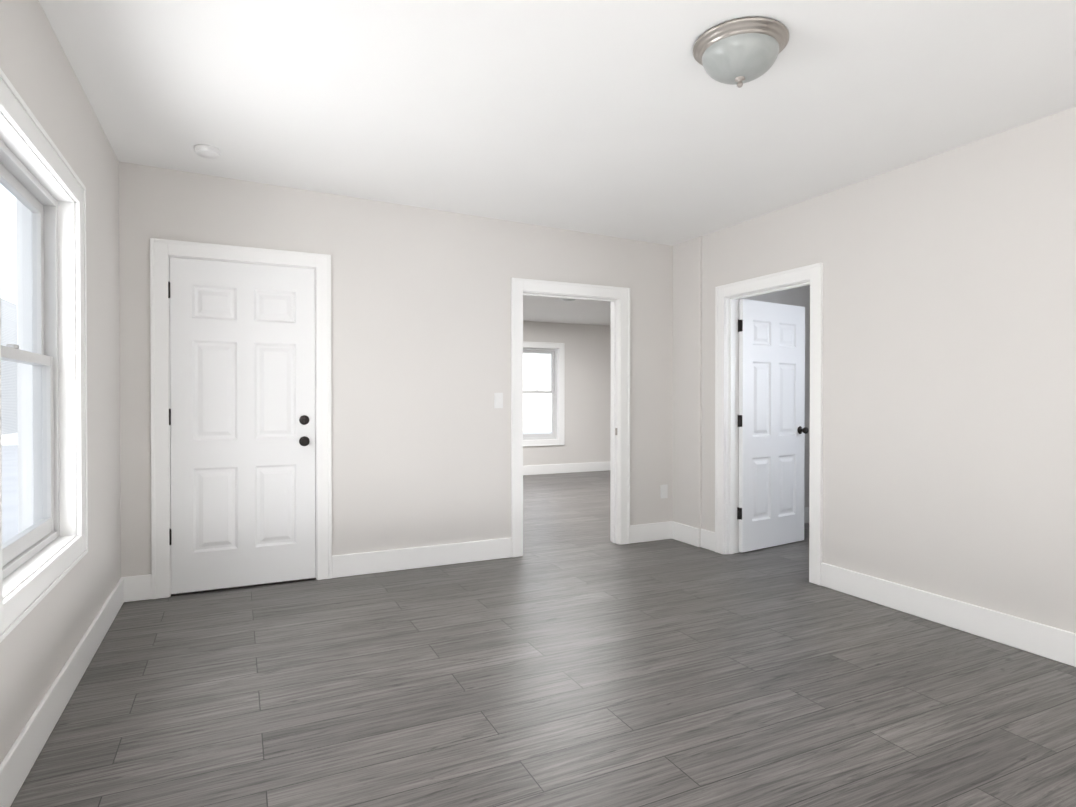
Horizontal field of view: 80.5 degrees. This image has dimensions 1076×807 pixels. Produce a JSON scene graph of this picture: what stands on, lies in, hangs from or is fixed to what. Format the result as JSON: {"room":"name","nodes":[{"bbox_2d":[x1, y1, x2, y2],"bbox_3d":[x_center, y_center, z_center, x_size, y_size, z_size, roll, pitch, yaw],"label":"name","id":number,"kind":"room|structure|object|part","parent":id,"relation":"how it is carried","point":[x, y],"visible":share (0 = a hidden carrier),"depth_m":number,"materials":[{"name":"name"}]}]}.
{"room":"empty living room","nodes":[
{"label":"empty living room","id":0,"kind":"room"},
{"bbox_2d":[0,0,120,763],"bbox_3d":[-1.324,-0.113,1.105,0.200,2.620,5.990,0,1,-25],"label":"wall","id":1,"kind":"structure","parent":0,"point":[41,640],"depth_m":2.82,"materials":[{"name":"paint"}]},
{"bbox_2d":[0,68,87,642],"bbox_3d":[-1.840,-0.142,2.222,0.224,1.615,1.205,0,1,-25],"label":"window","id":2,"kind":"structure","parent":1,"relation":"in","point":[21,183],"depth_m":2.63,"materials":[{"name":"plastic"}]},
{"bbox_3d":[-1.851,-0.150,2.216,0.030,1.250,0.860,0,1,-25],"label":"glass panel","id":3,"kind":"part","parent":2,"relation":"part of","materials":[{"name":"clear glass"}]},
{"bbox_2d":[0,578,123,806],"bbox_3d":[-1.226,1.121,1.161,0.016,0.150,5.717,0,1,-25],"label":"baseboard","id":4,"kind":"structure","parent":1,"relation":"attached to","point":[19,760],"depth_m":2.30,"materials":[{"name":"paint"}]},
{"bbox_2d":[119,161,809,576],"bbox_3d":[0.725,-0.147,5.325,7.520,2.620,0.120,0,1,-25],"label":"wall","id":5,"kind":"structure","parent":0,"point":[419,367],"depth_m":4.49,"materials":[{"name":"paint"}]},
{"bbox_2d":[150,238,331,599],"bbox_3d":[-1.876,0.091,4.080,1.035,2.162,0.144,0,1,-25],"label":"door frame","id":6,"kind":"structure","parent":5,"relation":"attached to","point":[161,250],"depth_m":3.88,"materials":[{"name":"paint"}]},
{"bbox_2d":[168,257,315,593],"bbox_3d":[-1.871,0.135,4.058,0.846,2.050,0.188,0,1,-25],"label":"front door","id":7,"kind":"structure","parent":5,"relation":"in","point":[242,385],"depth_m":4.03,"materials":[{"name":"paint"}]},
{"bbox_2d":[171,578,315,595],"bbox_3d":[-1.880,1.167,4.097,0.840,0.012,0.125,0,1,-25],"label":"door threshold sill","id":8,"kind":"structure","parent":5,"relation":"attached to","point":[231,588],"depth_m":4.03,"materials":[{"name":"brown metal"}]},
{"bbox_2d":[121,521,672,601],"bbox_3d":[-0.651,1.094,4.607,4.010,0.150,0.016,0,1,-25],"label":"baseboard","id":9,"kind":"structure","parent":5,"relation":"attached to","point":[138,588],"depth_m":4.51,"materials":[{"name":"paint"}]},
{"bbox_2d":[494,393,502,407],"bbox_3d":[-0.294,-0.023,4.769,0.070,0.116,0.013,0,1,-25],"label":"light switch","id":10,"kind":"object","parent":5,"relation":"attached to","point":[498,400],"visible":1,"depth_m":4.76,"materials":[{"name":"white plastic"}]},
{"bbox_2d":[511,278,629,557],"bbox_3d":[0.249,0.106,5.101,1.060,2.118,0.168,0,1,-25],"label":"door frame","id":11,"kind":"structure","parent":5,"relation":"attached to","point":[519,286],"depth_m":5.21,"materials":[{"name":"paint"}]},
{"bbox_2d":[660,484,667,498],"bbox_3d":[1.078,0.752,5.428,0.070,0.116,0.010,0,1,-25],"label":"electrical outlet plate","id":12,"kind":"object","parent":5,"relation":"attached to","point":[663,491],"visible":1,"depth_m":5.42,"materials":[{"name":"white plastic"}]},
{"bbox_2d":[804,507,808,522],"bbox_3d":[2.665,1.081,6.180,3.050,0.150,0.016,0,1,-25],"label":"baseboard","id":13,"kind":"structure","parent":5,"relation":"attached to","point":[806,514],"depth_m":6.12,"materials":[{"name":"paint"}]},
{"bbox_2d":[10,470,1075,806],"bbox_3d":[0.980,1.197,4.798,7.520,0.060,10.670,0,1,-25],"label":"floor","id":14,"kind":"structure","parent":0,"point":[572,656],"depth_m":2.59,"materials":[{"name":"grey wood"}]},
{"bbox_2d":[39,0,1075,245],"bbox_3d":[0.551,-1.457,1.984,4.350,0.267,5.990,0,1,-25],"label":"ceiling","id":15,"kind":"structure","parent":0,"point":[625,118],"depth_m":2.84,"materials":[{"name":"paint"}]},
{"bbox_2d":[194,144,220,158],"bbox_3d":[-1.835,-1.393,3.526,0.132,0.040,0.132,0,1,-25],"label":"smoke detector","id":16,"kind":"object","parent":15,"relation":"attached to","point":[207,151],"visible":1,"depth_m":3.49,"materials":[{"name":"white plastic"}]},
{"bbox_2d":[693,17,788,87],"bbox_3d":[0.766,-1.282,2.410,0.348,0.165,0.348,0,1,-25],"label":"ceiling light","id":17,"kind":"object","parent":15,"relation":"attached to","point":[739,52],"visible":1,"depth_m":2.32,"materials":[{"name":"silver metal"}]},
{"bbox_2d":[523,321,610,465],"bbox_3d":[-0.514,-0.084,9.901,5.840,2.420,0.150,0,1,-25],"label":"wall","id":18,"kind":"structure","parent":0,"point":[587,387],"depth_m":10.40,"materials":[{"name":"paint"}]},
{"bbox_2d":[523,341,564,446],"bbox_3d":[-0.012,-0.151,10.125,0.895,1.645,0.174,0,1,-25],"label":"room window","id":19,"kind":"structure","parent":18,"relation":"in","point":[553,391],"depth_m":10.22,"materials":[{"name":"plastic"}]},
{"bbox_3d":[-0.028,-0.159,10.159,0.550,1.280,0.030,0,1,-25],"label":"glass panel","id":20,"kind":"part","parent":19,"relation":"part of","materials":[{"name":"clear glass"}]},
{"bbox_2d":[523,461,609,474],"bbox_3d":[-0.479,1.052,9.835,5.600,0.150,0.016,0,1,-25],"label":"baseboard","id":21,"kind":"structure","parent":18,"relation":"attached to","point":[562,468],"depth_m":10.25,"materials":[{"name":"paint"}]},
{"bbox_2d":[523,295,610,325],"bbox_3d":[0.456,-1.327,7.844,5.840,0.100,4.680,0,1,-25],"label":"ceiling","id":22,"kind":"structure","parent":0,"point":[553,310],"depth_m":8.88,"materials":[{"name":"paint"}]},
{"bbox_2d":[672,107,1075,632],"bbox_3d":[2.478,-0.127,2.842,0.140,2.620,5.870,0,1,-25],"label":"wall","id":23,"kind":"structure","parent":0,"point":[949,374],"depth_m":3.41,"materials":[{"name":"paint"}]},
{"bbox_2d":[715,262,823,585],"bbox_3d":[1.675,0.130,4.561,0.168,2.078,0.995,0,1,-25],"label":"door frame","id":24,"kind":"structure","parent":23,"relation":"attached to","point":[813,273],"depth_m":4.89,"materials":[{"name":"paint"}]},
{"bbox_2d":[737,299,808,552],"bbox_3d":[1.903,0.172,5.149,0.806,1.965,0.180,0,1,-33],"label":"door","id":25,"kind":"structure","parent":23,"relation":"in","point":[773,430],"depth_m":5.11,"materials":[{"name":"paint"}]},
{"bbox_2d":[672,521,1075,666],"bbox_3d":[2.391,1.107,2.877,0.036,0.150,5.717,0,1,-25],"label":"baseboard","id":26,"kind":"structure","parent":23,"relation":"attached to","point":[1049,642],"depth_m":3.36,"materials":[{"name":"paint"}]},
{"label":"outside","id":27,"kind":"structure","parent":0,"visible":0},
{"bbox_2d":[1,298,17,434],"bbox_3d":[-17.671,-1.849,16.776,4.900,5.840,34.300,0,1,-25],"label":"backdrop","id":28,"kind":"structure","parent":27,"point":[8,368],"depth_m":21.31,"materials":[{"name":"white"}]},
{"bbox_2d":[2,431,551,542],"bbox_3d":[-3.311,1.333,7.175,28.000,0.230,28.000,0,1,-25],"label":"ground","id":29,"kind":"structure","parent":27,"point":[9,472],"depth_m":8.89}
]}

